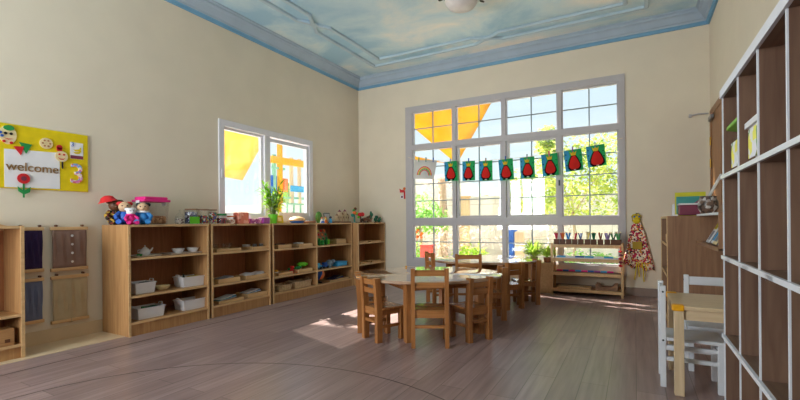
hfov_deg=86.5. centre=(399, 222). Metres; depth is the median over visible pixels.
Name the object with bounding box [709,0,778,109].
wall
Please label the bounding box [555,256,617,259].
tray
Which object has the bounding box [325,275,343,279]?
card
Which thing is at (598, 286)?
tray
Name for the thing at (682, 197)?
display card
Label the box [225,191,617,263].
outdoor background
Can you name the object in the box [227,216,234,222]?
jar
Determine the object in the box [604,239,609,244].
pot
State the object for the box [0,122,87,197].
board
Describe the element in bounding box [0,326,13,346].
wooden crate
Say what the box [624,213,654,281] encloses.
apron
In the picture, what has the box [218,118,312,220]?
window
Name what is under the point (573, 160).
painting
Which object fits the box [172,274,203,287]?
basket
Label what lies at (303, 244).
wooden tray
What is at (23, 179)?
paper flower
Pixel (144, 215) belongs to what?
toy
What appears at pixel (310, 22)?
trim
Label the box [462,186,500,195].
palm tree
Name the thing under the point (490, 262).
round table
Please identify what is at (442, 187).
palm tree
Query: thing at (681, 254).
base cabinet
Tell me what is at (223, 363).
trim
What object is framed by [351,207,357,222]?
tree
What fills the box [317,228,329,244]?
board
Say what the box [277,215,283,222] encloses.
stand
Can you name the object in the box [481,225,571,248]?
tree
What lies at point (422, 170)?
painting
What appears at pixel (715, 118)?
door
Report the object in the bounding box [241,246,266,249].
wooden tray
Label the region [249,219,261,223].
gift box
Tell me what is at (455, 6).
ceiling lamp
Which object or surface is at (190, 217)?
jar
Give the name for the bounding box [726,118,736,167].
bin
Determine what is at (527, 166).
painting
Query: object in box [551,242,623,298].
wooden shelf
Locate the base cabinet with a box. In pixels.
[661,216,722,338]
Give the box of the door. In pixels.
[708,97,722,211]
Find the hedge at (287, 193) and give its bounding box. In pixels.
[276,182,293,202]
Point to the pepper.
(299, 263)
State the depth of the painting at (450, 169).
6.78 m
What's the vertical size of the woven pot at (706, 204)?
0.145 m
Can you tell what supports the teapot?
on the serving tray at (151, 254)
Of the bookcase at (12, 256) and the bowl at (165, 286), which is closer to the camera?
the bookcase at (12, 256)
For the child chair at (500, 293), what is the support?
on the floor
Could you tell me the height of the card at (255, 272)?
0.034 m
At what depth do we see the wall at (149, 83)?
4.32 m
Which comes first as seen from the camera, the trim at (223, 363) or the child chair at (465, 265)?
the trim at (223, 363)
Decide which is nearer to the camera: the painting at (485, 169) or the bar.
the bar
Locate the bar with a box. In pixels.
[689,113,708,117]
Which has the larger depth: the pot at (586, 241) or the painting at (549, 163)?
the painting at (549, 163)
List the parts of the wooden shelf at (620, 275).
post, post, rail, rail, rail, rail, post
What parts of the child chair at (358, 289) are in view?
leg, seat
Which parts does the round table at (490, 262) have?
leg, leg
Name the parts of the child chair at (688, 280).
leg, leg, seat, seat rail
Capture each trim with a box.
[0,288,355,375]
[6,363,444,399]
[165,0,717,90]
[259,0,648,67]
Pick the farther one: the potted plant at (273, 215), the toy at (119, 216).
the potted plant at (273, 215)
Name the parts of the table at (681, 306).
leg, leg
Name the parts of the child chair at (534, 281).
seat, seat rail, leg, leg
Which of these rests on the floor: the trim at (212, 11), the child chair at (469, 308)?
the child chair at (469, 308)
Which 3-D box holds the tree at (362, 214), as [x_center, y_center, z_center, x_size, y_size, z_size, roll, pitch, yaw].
[-0.644,-0.079,6.936,0.084,0.170,0.160,-1,0,29]
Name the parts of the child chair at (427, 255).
leg, leg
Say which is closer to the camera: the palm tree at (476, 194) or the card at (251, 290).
the card at (251, 290)
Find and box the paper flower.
[17,173,30,197]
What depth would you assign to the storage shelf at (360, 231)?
7.48 m
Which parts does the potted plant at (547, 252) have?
pot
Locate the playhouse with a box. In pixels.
[282,203,303,212]
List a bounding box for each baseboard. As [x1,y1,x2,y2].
[25,319,102,347]
[510,280,657,297]
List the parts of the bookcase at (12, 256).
panel, panel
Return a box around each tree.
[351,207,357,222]
[357,212,364,222]
[416,192,448,243]
[416,242,420,256]
[420,174,465,256]
[424,226,487,256]
[451,243,487,254]
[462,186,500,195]
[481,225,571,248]
[500,124,617,255]
[557,248,616,263]
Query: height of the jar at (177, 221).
0.150 m
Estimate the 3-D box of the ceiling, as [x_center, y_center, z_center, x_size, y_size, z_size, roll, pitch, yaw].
[-0.494,-2.626,2.834,5.202,0.100,8.306,-1,0,29]
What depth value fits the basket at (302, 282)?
5.84 m
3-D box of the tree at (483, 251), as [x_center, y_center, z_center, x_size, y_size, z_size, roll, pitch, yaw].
[1.503,0.757,8.968,0.802,0.752,0.931,-1,0,-39]
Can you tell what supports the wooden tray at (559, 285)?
on the wooden shelf at (620, 275)
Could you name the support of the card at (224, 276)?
in the wooden tray at (235, 278)
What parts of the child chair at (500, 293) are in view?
seat, seat rail, leg, leg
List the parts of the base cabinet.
panel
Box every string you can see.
[408,138,621,160]
[618,247,622,266]
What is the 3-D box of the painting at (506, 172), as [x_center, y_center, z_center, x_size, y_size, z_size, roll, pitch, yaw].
[1.587,-0.789,6.350,0.233,0.326,0.004,-1,0,29]
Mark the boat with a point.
(330, 262)
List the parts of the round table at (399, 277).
leg, leg, leg, leg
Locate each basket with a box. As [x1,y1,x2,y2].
[131,278,156,294]
[131,301,165,319]
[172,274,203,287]
[173,296,204,310]
[274,281,292,291]
[285,277,311,287]
[289,217,304,222]
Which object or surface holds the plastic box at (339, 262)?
on the storage shelf at (287, 233)
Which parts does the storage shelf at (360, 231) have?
panel, panel, panel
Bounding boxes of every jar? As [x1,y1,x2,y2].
[175,219,183,223]
[184,209,199,223]
[198,209,208,222]
[209,209,216,222]
[217,214,226,222]
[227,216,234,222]
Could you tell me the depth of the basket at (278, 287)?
5.54 m
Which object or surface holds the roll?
on the base cabinet
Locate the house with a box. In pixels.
[415,177,475,198]
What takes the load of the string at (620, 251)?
hanging from the wooden shelf at (620, 275)
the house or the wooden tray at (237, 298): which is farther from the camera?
the house
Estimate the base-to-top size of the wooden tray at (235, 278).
0.050 m
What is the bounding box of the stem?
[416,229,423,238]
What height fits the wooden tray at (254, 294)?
0.050 m
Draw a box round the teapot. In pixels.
[137,245,152,254]
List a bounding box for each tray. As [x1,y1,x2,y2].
[131,253,161,256]
[161,251,201,254]
[213,247,240,252]
[213,276,239,283]
[214,296,243,303]
[235,273,266,279]
[236,290,266,297]
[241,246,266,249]
[274,244,291,248]
[274,271,292,275]
[287,267,312,272]
[291,243,312,246]
[320,276,348,281]
[359,261,370,263]
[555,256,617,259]
[555,270,618,273]
[557,284,591,289]
[595,282,617,291]
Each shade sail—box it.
[224,130,258,179]
[415,103,490,159]
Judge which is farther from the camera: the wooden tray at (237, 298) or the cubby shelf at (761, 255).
the wooden tray at (237, 298)
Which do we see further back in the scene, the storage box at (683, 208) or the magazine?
the storage box at (683, 208)
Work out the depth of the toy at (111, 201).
3.91 m
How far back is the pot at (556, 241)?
5.83 m
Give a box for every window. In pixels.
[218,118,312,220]
[405,73,625,275]
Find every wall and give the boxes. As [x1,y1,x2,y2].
[0,0,358,332]
[358,24,709,288]
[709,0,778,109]
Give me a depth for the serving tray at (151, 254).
4.03 m
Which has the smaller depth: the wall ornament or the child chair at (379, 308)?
the child chair at (379, 308)
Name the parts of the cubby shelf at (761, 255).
panel, panel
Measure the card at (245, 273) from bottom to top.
0.034 m
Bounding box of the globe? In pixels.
[318,271,324,282]
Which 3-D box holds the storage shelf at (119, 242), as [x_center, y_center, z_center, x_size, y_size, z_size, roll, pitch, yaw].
[-2.398,0.522,4.227,0.441,1.000,0.815,-1,0,29]
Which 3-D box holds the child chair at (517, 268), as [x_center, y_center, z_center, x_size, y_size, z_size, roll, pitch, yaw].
[1.249,0.721,4.927,0.258,0.535,0.306,-1,0,-26]
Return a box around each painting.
[414,160,436,178]
[444,161,457,180]
[462,161,474,180]
[479,160,492,180]
[498,158,513,180]
[520,156,534,177]
[541,153,558,176]
[564,148,583,171]
[586,144,606,167]
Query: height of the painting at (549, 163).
0.328 m
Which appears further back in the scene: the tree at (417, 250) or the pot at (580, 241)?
the tree at (417, 250)
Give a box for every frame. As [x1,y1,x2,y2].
[18,225,43,272]
[25,275,44,324]
[50,225,87,271]
[50,271,88,324]
[323,213,329,222]
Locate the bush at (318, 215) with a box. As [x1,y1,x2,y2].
[315,212,321,222]
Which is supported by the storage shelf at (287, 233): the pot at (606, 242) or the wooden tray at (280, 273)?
the wooden tray at (280, 273)
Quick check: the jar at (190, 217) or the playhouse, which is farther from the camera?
the playhouse
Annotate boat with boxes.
[326,259,334,267]
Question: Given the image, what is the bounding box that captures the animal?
[362,215,370,222]
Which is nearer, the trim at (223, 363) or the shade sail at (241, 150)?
the trim at (223, 363)
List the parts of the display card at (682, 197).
teal panel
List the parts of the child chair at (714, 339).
leg, leg, seat, leg, leg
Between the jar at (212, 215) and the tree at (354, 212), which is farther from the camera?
the tree at (354, 212)
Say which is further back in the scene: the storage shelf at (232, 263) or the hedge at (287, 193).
the hedge at (287, 193)
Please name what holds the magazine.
on the rack
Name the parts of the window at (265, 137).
fixed sash, sliding sash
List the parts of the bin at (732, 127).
lid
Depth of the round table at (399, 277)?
3.76 m
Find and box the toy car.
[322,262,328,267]
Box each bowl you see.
[155,284,169,289]
[172,248,184,252]
[187,247,198,251]
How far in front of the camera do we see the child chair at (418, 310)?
3.36 m
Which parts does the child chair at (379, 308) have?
leg, seat rail, leg, seat, leg, seat rail, leg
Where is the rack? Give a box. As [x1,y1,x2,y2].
[697,212,722,251]
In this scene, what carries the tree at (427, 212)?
on the ground
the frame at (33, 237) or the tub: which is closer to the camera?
the frame at (33, 237)
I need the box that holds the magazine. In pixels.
[706,224,717,242]
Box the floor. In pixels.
[0,284,723,399]
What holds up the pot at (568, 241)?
on the wooden shelf at (620, 275)
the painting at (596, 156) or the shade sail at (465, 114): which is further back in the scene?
the shade sail at (465, 114)
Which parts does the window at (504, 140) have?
sill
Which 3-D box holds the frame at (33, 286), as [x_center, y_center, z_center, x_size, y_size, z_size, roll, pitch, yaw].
[-3.044,0.642,3.502,0.032,0.395,0.180,-1,0,29]
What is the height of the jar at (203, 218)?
0.164 m
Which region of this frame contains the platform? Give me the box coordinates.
[0,331,124,364]
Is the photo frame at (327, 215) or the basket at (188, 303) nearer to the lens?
the basket at (188, 303)
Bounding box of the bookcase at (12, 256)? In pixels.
[0,224,24,361]
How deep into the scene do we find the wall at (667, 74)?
5.63 m
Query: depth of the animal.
7.04 m
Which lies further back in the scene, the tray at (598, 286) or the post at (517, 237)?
the post at (517, 237)
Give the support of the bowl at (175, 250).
on the serving tray at (183, 252)
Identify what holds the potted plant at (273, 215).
on the storage shelf at (287, 233)
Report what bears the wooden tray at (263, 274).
on the storage shelf at (232, 263)
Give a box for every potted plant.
[254,179,292,222]
[520,239,544,257]
[540,245,556,262]
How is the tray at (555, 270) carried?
on the wooden shelf at (620, 275)
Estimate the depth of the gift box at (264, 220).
5.34 m
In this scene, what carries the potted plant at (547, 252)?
on the planter box at (545, 279)
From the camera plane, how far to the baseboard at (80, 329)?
3.70 m
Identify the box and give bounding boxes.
[233,212,248,223]
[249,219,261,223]
[258,218,269,223]
[330,238,345,243]
[333,260,346,266]
[528,261,554,292]
[671,203,700,215]
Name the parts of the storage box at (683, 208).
handle, lid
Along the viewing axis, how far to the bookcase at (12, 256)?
3.24 m
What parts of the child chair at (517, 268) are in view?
seat, leg, seat rail, leg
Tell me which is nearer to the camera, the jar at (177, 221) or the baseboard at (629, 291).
the jar at (177, 221)
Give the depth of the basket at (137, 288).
3.95 m
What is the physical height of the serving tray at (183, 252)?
0.014 m
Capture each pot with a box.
[554,239,559,243]
[566,239,571,243]
[572,239,577,244]
[578,239,583,244]
[584,239,589,244]
[591,239,596,244]
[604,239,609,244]
[698,196,718,213]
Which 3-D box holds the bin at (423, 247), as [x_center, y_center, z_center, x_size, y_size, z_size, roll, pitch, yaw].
[0.582,0.795,8.937,0.280,0.660,0.220,-1,0,29]
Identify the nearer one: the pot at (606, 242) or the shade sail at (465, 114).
the pot at (606, 242)
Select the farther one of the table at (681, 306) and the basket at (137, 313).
the basket at (137, 313)
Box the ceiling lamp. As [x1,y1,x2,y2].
[438,0,483,12]
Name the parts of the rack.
panel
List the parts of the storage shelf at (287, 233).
panel, panel, panel, panel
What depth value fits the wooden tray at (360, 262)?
7.06 m
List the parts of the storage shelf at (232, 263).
panel, panel, panel, panel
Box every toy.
[98,195,123,224]
[113,202,132,224]
[124,208,139,224]
[134,203,152,224]
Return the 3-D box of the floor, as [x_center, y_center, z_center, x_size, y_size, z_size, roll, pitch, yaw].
[-0.460,1.064,2.834,5.602,0.120,8.706,-1,0,29]
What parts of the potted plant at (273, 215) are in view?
stem, pot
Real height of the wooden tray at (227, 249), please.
0.035 m
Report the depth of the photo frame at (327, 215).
6.65 m
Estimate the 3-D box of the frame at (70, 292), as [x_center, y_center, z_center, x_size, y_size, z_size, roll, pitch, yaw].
[-2.903,0.663,3.745,0.042,0.438,0.286,-1,0,29]
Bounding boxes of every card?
[214,294,236,300]
[215,275,233,278]
[239,272,253,275]
[240,288,260,293]
[254,271,263,274]
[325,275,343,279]
[675,192,705,215]
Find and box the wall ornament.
[400,187,405,198]
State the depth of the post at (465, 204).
11.13 m
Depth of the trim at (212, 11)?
5.89 m
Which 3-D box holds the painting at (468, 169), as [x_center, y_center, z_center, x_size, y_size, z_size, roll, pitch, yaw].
[1.072,-0.804,6.634,0.205,0.304,0.004,-1,0,29]
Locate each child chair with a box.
[355,271,388,332]
[360,276,403,343]
[411,268,448,348]
[424,251,454,302]
[449,276,493,343]
[455,254,481,301]
[484,265,507,320]
[492,262,524,310]
[511,258,541,304]
[658,280,723,395]
[683,274,723,371]
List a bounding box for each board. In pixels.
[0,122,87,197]
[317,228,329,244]
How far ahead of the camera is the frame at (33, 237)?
3.52 m
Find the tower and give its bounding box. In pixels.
[270,144,303,211]
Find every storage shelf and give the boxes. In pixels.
[102,224,209,337]
[209,223,270,317]
[270,223,352,303]
[352,222,384,285]
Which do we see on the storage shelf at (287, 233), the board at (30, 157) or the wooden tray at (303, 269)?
the wooden tray at (303, 269)
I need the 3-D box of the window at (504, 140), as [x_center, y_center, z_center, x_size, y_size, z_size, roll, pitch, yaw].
[1.576,-0.617,6.494,3.306,2.695,0.154,-1,0,29]
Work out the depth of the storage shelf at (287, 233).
6.11 m
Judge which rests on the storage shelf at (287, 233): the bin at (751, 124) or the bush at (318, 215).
the bush at (318, 215)
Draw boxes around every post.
[459,196,470,253]
[509,225,524,255]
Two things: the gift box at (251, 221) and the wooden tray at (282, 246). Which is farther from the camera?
the wooden tray at (282, 246)
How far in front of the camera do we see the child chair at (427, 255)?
5.11 m
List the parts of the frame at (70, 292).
rail, rail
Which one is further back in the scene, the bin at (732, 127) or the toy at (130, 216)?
the toy at (130, 216)
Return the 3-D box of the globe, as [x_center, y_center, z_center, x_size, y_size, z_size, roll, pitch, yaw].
[-1.187,0.777,6.213,0.166,0.218,0.166,-1,0,-16]
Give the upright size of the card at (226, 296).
0.046 m
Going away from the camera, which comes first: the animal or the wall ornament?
the animal
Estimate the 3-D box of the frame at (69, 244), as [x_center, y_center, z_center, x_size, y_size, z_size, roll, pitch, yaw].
[-2.909,0.222,3.744,0.040,0.403,0.282,-1,0,29]
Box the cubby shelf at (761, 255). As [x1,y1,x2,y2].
[720,0,799,399]
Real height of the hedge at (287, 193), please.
2.630 m
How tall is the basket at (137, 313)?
0.126 m
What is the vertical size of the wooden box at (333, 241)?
0.075 m
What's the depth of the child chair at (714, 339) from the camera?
2.54 m
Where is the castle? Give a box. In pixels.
[332,209,350,222]
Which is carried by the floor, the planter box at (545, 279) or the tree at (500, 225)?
the planter box at (545, 279)
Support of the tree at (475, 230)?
on the ground
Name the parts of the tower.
panel, post, post, panel, rail, post, post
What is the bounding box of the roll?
[708,174,721,195]
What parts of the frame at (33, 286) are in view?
rail, rail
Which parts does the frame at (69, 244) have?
rail, rail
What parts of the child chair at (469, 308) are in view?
leg, seat rail, seat, leg, seat rail, leg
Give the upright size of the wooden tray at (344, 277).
0.020 m
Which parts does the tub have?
lid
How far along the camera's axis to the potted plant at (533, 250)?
6.02 m
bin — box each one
[419,244,435,257]
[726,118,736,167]
[744,114,756,158]
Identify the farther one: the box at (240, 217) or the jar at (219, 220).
the box at (240, 217)
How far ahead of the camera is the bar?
5.25 m
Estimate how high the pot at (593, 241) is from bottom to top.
0.070 m
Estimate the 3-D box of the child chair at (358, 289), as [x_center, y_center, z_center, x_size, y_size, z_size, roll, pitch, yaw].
[-0.265,0.735,3.982,0.306,0.535,0.258,-1,0,-6]
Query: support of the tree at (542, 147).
on the ground
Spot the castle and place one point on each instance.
(340, 217)
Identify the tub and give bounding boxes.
[132,196,170,223]
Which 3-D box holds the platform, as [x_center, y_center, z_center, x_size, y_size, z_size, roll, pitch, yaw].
[-3.378,1.029,2.512,0.379,0.004,4.880,-1,0,29]
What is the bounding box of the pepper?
[296,262,305,265]
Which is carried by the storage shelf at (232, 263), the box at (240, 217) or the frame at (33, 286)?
the box at (240, 217)
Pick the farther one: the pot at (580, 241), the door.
the pot at (580, 241)
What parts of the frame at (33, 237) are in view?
rail, rail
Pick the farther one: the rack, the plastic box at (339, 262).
the plastic box at (339, 262)
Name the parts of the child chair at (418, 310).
leg, seat, seat rail, leg, leg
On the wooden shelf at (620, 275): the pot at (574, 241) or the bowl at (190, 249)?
the pot at (574, 241)
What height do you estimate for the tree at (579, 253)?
0.670 m
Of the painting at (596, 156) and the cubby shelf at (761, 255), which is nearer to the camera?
the cubby shelf at (761, 255)
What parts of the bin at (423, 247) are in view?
lid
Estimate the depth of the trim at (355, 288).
3.66 m
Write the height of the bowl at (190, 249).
0.045 m
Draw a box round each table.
[354,267,501,342]
[435,255,540,301]
[666,291,723,396]
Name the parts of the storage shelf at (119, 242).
panel, panel, panel, panel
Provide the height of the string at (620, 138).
0.172 m
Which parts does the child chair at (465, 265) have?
leg, leg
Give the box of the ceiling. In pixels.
[214,0,697,76]
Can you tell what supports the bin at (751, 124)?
on the cubby shelf at (761, 255)
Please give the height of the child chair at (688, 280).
0.605 m
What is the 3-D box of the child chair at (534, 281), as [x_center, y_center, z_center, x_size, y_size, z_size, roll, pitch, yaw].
[1.542,0.718,5.189,0.306,0.535,0.258,-1,0,3]

